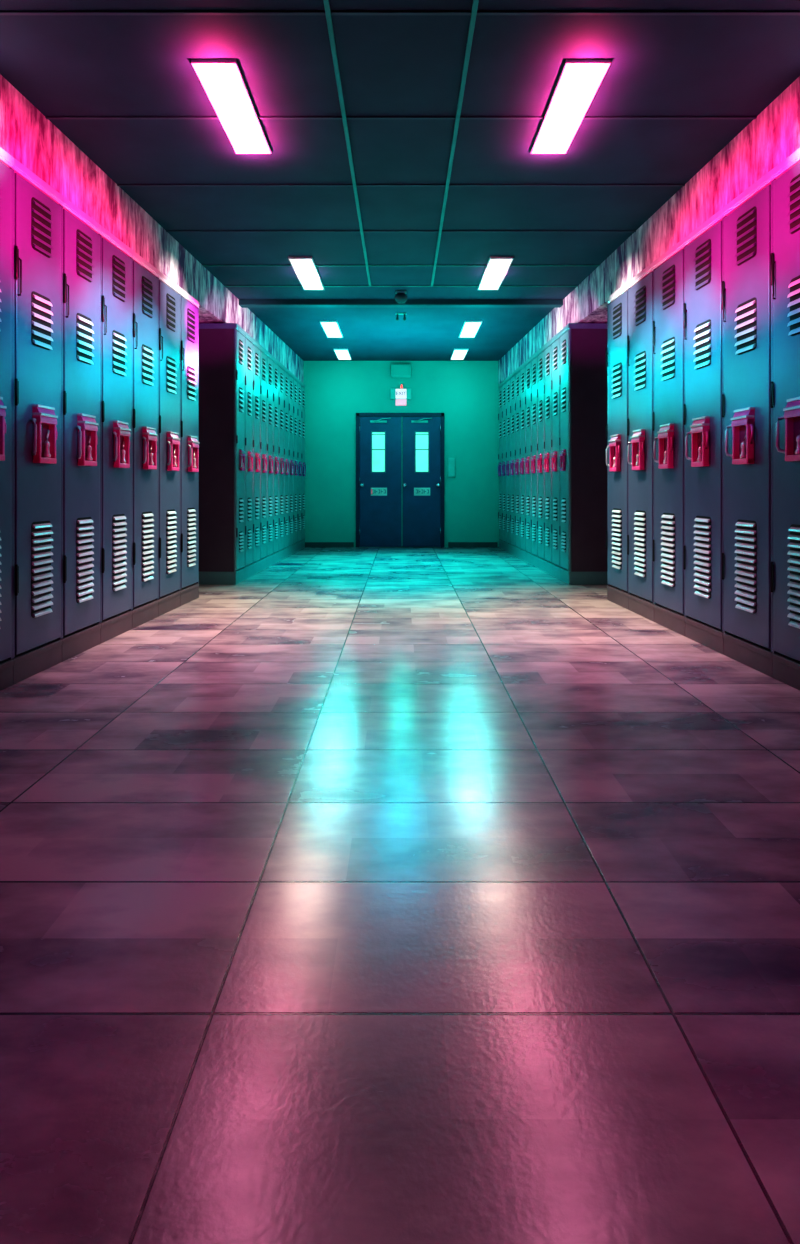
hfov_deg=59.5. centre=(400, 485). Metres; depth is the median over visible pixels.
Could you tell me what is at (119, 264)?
vent
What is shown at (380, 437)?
door
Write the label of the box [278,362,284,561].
locker
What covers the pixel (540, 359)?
vent
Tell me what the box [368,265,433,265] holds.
trim
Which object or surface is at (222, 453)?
locker
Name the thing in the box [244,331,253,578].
locker
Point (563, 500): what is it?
vent
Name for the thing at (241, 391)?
vent
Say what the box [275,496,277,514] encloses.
vent
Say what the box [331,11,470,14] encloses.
trim
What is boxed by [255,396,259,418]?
vent
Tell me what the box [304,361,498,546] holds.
wall
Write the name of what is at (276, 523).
vent
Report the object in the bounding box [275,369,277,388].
vent
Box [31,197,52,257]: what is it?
vent
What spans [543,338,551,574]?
locker
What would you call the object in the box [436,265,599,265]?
trim
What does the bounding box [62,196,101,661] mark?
locker
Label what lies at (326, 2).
trim
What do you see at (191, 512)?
vent
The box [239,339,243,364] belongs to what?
vent
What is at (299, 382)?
locker
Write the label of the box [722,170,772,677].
locker
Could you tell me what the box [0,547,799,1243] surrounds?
floor
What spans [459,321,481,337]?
recessed light
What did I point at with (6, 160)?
locker
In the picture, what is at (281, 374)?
vent
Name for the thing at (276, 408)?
vent
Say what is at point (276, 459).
locker
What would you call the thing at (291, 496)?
vent
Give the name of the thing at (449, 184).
trim
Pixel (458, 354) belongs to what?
recessed light
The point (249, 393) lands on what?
vent
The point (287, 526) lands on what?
vent
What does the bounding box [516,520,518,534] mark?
vent
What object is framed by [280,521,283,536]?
vent
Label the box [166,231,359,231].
trim
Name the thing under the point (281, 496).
vent
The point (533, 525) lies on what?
vent
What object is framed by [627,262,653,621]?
locker
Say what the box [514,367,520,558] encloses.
locker
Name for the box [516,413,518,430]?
vent
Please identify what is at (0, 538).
vent
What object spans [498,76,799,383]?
wall
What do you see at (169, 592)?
locker
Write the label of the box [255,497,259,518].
vent
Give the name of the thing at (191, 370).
vent
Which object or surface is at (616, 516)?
vent
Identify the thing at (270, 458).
locker
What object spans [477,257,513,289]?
recessed light
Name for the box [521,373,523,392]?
vent
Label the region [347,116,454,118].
trim
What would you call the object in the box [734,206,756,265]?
vent
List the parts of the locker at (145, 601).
pull handle, cornice, lever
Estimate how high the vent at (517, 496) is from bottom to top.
0.240 m
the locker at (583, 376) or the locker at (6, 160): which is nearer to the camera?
the locker at (6, 160)
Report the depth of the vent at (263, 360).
7.92 m
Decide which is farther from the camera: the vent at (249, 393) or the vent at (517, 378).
the vent at (517, 378)
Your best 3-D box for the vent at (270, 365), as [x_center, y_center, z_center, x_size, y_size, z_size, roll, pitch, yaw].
[-1.540,-1.320,8.278,0.016,0.240,0.133,0,0,1]
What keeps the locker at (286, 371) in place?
on the floor
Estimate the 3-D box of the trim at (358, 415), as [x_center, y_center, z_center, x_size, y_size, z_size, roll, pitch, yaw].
[-0.014,-0.092,10.877,1.372,2.085,0.045,0,0,0]
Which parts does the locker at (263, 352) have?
cornice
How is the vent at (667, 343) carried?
attached to the locker at (669, 268)
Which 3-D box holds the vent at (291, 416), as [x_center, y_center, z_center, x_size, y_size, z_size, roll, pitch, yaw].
[-1.506,-0.850,9.646,0.016,0.240,0.133,0,0,1]
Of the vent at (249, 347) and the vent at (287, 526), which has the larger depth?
the vent at (287, 526)
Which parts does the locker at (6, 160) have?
cornice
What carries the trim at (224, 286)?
attached to the ceiling
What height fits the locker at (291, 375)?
2.520 m
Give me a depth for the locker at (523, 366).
8.92 m
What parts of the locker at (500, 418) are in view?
door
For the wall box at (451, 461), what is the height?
0.300 m
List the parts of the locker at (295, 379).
door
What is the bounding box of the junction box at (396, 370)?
[390,364,411,377]
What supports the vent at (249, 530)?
attached to the locker at (249, 454)
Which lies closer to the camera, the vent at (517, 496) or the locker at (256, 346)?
the locker at (256, 346)
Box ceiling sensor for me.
[396,313,405,320]
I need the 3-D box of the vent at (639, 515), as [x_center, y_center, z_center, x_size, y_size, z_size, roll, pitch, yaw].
[1.744,0.420,5.116,0.016,0.480,0.190,0,0,-3]
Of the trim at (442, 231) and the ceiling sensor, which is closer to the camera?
the trim at (442, 231)
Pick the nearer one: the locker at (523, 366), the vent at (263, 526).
the vent at (263, 526)
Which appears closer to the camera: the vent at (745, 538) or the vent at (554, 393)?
the vent at (745, 538)
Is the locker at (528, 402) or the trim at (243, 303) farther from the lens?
the locker at (528, 402)
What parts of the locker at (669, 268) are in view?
pull handle, lever, cornice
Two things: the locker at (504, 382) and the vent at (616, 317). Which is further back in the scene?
the locker at (504, 382)
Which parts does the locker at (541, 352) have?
cornice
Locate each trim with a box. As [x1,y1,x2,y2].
[0,11,324,14]
[45,116,341,118]
[117,184,352,185]
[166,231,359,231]
[202,265,365,265]
[224,286,368,286]
[239,300,562,307]
[323,0,370,286]
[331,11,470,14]
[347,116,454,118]
[356,413,443,546]
[357,184,444,185]
[363,231,438,231]
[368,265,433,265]
[372,286,429,286]
[431,0,478,286]
[433,286,577,286]
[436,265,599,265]
[442,231,635,231]
[449,184,684,185]
[460,116,756,118]
[477,11,799,14]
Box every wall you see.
[0,74,303,382]
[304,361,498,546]
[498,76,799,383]
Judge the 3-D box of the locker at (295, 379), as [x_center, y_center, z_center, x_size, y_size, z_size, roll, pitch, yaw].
[-1.715,-0.310,9.993,0.492,2.520,0.341,0,0,1]
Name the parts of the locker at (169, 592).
pull handle, cornice, lever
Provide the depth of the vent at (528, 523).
8.60 m
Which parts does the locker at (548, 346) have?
cornice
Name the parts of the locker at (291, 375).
door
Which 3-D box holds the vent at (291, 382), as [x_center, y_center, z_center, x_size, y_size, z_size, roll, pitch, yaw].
[-1.506,-1.320,9.646,0.016,0.240,0.133,0,0,1]
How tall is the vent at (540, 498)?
0.240 m
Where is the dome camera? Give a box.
[395,290,406,302]
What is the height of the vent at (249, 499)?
0.240 m
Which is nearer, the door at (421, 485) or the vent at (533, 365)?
the vent at (533, 365)
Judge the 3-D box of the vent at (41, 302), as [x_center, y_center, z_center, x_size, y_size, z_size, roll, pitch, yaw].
[-1.828,-0.840,3.571,0.016,0.270,0.175,0,0,3]
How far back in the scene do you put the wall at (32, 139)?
4.49 m
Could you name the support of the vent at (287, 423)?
attached to the locker at (286, 371)
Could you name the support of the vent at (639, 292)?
attached to the locker at (640, 355)
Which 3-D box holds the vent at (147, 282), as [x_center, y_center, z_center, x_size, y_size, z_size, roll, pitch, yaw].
[-1.762,-1.315,4.880,0.016,0.260,0.175,0,0,3]
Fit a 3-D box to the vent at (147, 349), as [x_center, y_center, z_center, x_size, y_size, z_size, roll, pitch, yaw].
[-1.762,-0.840,4.880,0.016,0.270,0.175,0,0,3]
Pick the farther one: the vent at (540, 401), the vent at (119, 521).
the vent at (540, 401)
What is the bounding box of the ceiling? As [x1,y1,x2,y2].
[0,0,799,360]
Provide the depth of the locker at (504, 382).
10.27 m
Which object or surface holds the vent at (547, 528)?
attached to the locker at (548, 346)
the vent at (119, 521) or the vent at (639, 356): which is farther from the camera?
the vent at (639, 356)
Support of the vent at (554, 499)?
attached to the locker at (555, 387)
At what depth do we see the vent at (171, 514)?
5.31 m
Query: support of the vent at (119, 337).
attached to the locker at (116, 612)
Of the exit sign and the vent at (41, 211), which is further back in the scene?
the exit sign
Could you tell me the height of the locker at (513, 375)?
2.520 m
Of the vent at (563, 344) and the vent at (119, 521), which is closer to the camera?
the vent at (119, 521)
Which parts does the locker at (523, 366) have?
door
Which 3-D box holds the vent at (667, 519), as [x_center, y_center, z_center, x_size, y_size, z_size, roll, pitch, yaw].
[1.768,0.420,4.641,0.016,0.480,0.190,0,0,-3]
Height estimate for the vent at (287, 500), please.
0.240 m
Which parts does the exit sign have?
panel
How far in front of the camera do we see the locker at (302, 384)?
10.61 m
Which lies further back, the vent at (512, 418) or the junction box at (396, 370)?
the junction box at (396, 370)
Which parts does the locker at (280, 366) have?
door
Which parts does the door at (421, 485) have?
sign plate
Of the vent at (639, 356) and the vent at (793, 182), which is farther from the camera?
the vent at (639, 356)
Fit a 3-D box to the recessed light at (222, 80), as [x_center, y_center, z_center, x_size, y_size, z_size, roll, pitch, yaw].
[-0.857,-1.941,3.635,0.206,0.018,0.874,0,0,0]
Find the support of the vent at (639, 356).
attached to the locker at (640, 355)
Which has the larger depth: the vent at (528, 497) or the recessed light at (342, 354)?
the recessed light at (342, 354)
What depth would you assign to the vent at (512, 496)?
9.61 m
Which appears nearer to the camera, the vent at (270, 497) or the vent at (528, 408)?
the vent at (270, 497)
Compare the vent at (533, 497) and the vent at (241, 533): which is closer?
the vent at (241, 533)
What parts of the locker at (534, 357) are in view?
cornice, door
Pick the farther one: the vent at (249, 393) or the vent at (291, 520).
the vent at (291, 520)
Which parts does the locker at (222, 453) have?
cornice, door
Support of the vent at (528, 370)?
attached to the locker at (528, 402)
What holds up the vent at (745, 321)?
attached to the locker at (747, 301)
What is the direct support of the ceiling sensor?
attached to the ceiling
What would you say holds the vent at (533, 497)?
attached to the locker at (534, 357)
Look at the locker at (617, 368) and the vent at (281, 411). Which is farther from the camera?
the vent at (281, 411)
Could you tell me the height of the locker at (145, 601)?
2.520 m
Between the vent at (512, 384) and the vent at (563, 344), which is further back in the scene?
the vent at (512, 384)
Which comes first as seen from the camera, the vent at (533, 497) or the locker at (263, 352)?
the locker at (263, 352)
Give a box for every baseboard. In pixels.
[305,542,353,546]
[448,542,496,546]
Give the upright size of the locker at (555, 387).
2.520 m
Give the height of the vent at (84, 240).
0.260 m
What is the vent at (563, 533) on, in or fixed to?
attached to the locker at (583, 376)
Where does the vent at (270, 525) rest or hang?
attached to the locker at (270, 458)
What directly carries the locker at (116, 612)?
on the floor
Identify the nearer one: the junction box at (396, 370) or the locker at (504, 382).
the locker at (504, 382)
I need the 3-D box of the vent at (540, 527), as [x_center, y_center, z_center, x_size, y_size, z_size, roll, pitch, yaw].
[1.578,0.550,7.936,0.016,0.200,0.133,0,0,-1]
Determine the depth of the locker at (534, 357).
8.22 m
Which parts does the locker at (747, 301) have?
pull handle, lever, cornice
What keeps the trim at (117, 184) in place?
attached to the ceiling
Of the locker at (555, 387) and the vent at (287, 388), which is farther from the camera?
the vent at (287, 388)
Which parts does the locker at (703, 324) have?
pull handle, lever, cornice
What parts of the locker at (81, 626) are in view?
pull handle, cornice, lever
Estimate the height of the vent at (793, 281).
0.270 m
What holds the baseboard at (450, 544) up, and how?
attached to the wall at (466, 392)
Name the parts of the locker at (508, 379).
door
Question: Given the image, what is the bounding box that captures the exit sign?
[390,384,410,405]
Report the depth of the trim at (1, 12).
2.88 m
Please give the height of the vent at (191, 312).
0.260 m
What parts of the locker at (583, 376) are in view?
door, cornice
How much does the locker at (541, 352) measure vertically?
2.520 m
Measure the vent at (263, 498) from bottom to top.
0.240 m
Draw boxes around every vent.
[0,538,1,620]
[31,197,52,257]
[31,291,52,349]
[31,521,52,617]
[76,229,93,281]
[76,313,93,364]
[76,517,93,602]
[112,255,126,301]
[112,330,126,376]
[112,514,126,590]
[142,276,153,317]
[142,344,153,385]
[142,512,153,581]
[166,293,176,331]
[166,356,176,393]
[166,509,176,573]
[187,308,195,342]
[187,366,195,400]
[187,508,195,566]
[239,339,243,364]
[239,387,243,411]
[239,498,243,522]
[239,531,243,551]
[248,346,251,370]
[248,392,251,415]
[248,498,251,520]
[248,529,251,548]
[255,353,259,375]
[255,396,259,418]
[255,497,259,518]
[255,527,258,545]
[262,359,265,380]
[262,400,265,421]
[262,497,265,517]
[262,525,265,542]
[269,364,272,384]
[269,404,271,423]
[269,496,272,516]
[269,524,272,540]
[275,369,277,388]
[275,407,277,426]
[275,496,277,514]
[275,522,277,538]
[280,373,283,391]
[280,410,283,428]
[280,495,283,513]
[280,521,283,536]
[286,378,288,395]
[286,413,288,430]
[286,495,288,512]
[286,520,288,534]
[290,381,292,398]
[290,415,292,432]
[290,495,292,511]
[290,519,292,532]
[511,381,513,398]
[511,415,513,432]
[511,495,513,511]
[511,519,513,532]
[516,377,518,395]
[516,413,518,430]
[516,495,518,512]
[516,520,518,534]
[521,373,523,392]
[521,410,523,428]
[521,495,523,513]
[521,521,523,536]
[526,369,529,388]
[526,407,529,426]
[526,496,529,514]
[526,522,529,538]
[532,364,535,384]
[532,404,535,424]
[532,496,535,515]
[532,524,535,540]
[538,358,541,379]
[538,400,541,421]
[538,497,541,517]
[538,526,541,543]
[545,353,548,375]
[545,396,548,418]
[545,497,548,518]
[545,527,548,545]
[553,346,556,370]
[553,392,556,415]
[553,498,556,520]
[553,529,556,548]
[561,339,565,364]
[561,387,565,411]
[561,498,565,522]
[561,531,565,551]
[611,303,621,338]
[611,362,621,398]
[611,508,621,569]
[634,285,645,325]
[634,351,645,390]
[634,510,645,577]
[661,265,674,309]
[661,337,674,380]
[661,513,674,586]
[693,239,710,289]
[693,319,710,369]
[693,516,710,598]
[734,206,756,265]
[734,297,756,354]
[734,519,756,613]
[787,174,799,233]
[787,275,799,335]
[787,524,799,628]
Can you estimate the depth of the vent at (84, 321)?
4.01 m
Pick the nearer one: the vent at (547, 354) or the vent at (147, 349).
the vent at (147, 349)
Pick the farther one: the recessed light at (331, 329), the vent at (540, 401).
the recessed light at (331, 329)
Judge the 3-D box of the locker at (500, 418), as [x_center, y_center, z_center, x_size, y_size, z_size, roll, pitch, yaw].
[1.728,-0.310,10.677,0.492,2.520,0.341,0,0,-1]
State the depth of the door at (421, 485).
10.86 m
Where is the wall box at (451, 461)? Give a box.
[448,458,454,476]
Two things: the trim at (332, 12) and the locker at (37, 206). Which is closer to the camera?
the trim at (332, 12)
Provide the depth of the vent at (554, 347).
7.26 m
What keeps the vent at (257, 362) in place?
attached to the locker at (256, 346)
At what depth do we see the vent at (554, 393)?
7.26 m
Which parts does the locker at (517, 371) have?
door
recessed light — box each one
[191,59,270,153]
[288,257,324,289]
[320,321,342,337]
[333,349,351,359]
[450,349,468,359]
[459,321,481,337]
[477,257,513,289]
[531,59,610,153]
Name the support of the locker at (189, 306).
on the floor
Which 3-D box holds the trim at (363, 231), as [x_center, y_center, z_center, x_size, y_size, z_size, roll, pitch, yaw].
[0.000,-1.946,5.350,0.574,0.008,0.018,0,0,0]
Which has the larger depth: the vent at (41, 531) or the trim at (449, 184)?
the trim at (449, 184)
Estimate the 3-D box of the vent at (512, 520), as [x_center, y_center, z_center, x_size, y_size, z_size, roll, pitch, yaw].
[1.536,0.550,9.646,0.016,0.200,0.133,0,0,-1]
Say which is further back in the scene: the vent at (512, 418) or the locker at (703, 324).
the vent at (512, 418)
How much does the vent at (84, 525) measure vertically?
0.480 m
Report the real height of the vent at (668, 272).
0.260 m
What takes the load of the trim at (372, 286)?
attached to the ceiling
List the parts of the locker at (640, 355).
pull handle, lever, cornice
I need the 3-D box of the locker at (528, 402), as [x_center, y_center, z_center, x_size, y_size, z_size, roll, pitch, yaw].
[1.779,-0.310,8.626,0.492,2.520,0.341,0,0,-1]
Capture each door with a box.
[359,417,400,546]
[402,417,440,546]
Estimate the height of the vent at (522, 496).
0.240 m
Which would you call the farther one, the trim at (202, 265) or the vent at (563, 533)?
the vent at (563, 533)
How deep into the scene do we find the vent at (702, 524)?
4.16 m
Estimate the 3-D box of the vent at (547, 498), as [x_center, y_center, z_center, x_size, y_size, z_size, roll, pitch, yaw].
[1.587,0.240,7.594,0.016,0.240,0.133,0,0,-1]
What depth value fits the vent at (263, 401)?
7.92 m
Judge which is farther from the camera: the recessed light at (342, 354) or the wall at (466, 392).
the wall at (466, 392)
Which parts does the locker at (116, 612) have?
pull handle, cornice, lever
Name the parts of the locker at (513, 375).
door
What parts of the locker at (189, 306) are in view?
pull handle, cornice, lever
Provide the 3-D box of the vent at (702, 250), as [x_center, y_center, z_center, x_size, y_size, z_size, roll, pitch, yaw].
[1.792,-1.315,4.167,0.016,0.260,0.190,0,0,-3]
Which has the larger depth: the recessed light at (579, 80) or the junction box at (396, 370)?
the junction box at (396, 370)
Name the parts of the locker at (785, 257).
pull handle, cornice, lever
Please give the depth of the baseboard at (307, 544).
10.88 m
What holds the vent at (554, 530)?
attached to the locker at (555, 387)
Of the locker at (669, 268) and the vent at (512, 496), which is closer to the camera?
the locker at (669, 268)
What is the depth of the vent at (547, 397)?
7.60 m
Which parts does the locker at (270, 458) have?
cornice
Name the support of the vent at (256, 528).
attached to the locker at (256, 346)
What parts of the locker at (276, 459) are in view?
door, cornice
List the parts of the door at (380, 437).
sign plate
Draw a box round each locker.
[0,147,13,690]
[13,158,62,684]
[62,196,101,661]
[100,227,132,642]
[132,251,158,628]
[158,271,180,615]
[180,288,199,605]
[199,323,245,584]
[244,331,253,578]
[253,339,260,574]
[260,346,267,570]
[267,351,273,566]
[273,356,279,563]
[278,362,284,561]
[284,366,289,557]
[288,371,293,555]
[293,375,298,552]
[297,379,301,550]
[301,382,305,548]
[497,382,502,548]
[501,379,506,550]
[505,374,510,552]
[509,371,515,555]
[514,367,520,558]
[519,362,525,560]
[524,357,531,564]
[530,352,537,567]
[536,346,544,570]
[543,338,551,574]
[550,331,559,578]
[558,323,606,584]
[606,282,628,609]
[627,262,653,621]
[653,238,684,635]
[683,209,723,654]
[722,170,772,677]
[771,148,799,689]
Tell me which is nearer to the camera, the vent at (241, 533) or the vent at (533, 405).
the vent at (241, 533)
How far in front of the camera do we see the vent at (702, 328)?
4.16 m
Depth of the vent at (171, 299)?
5.31 m
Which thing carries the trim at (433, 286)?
attached to the ceiling
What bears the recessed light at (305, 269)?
in the ceiling
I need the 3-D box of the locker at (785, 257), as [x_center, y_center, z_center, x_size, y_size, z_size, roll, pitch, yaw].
[2.049,-0.310,3.241,0.506,2.520,0.474,0,0,-3]
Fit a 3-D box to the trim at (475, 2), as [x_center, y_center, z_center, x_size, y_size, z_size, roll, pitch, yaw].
[0.300,-1.944,2.105,0.022,0.012,9.410,0,0,0]
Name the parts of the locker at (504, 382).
door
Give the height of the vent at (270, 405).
0.240 m
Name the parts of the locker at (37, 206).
pull handle, cornice, lever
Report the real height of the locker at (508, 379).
2.520 m
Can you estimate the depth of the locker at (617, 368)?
5.56 m
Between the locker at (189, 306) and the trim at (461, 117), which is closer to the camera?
the trim at (461, 117)
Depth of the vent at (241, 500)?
6.89 m
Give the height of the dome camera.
0.118 m
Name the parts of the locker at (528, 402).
cornice, door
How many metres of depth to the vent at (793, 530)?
3.28 m
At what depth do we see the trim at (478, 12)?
2.88 m
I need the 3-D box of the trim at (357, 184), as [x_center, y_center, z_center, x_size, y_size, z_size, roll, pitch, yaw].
[0.000,-1.946,4.530,0.574,0.008,0.018,0,0,0]
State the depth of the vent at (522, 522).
8.95 m
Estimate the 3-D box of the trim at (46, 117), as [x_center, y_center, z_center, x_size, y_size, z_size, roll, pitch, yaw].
[-1.095,-1.946,3.700,1.564,0.008,0.018,0,0,0]
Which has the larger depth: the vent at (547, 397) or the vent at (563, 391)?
the vent at (547, 397)
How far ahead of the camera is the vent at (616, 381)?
5.58 m
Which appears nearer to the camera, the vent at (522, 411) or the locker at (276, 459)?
the locker at (276, 459)
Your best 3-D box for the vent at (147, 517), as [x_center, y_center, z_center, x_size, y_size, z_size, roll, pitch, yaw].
[-1.762,0.420,4.880,0.016,0.480,0.175,0,0,3]
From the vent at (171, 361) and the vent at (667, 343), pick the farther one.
the vent at (171, 361)
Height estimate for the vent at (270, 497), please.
0.240 m
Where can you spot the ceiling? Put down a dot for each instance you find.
(63, 65)

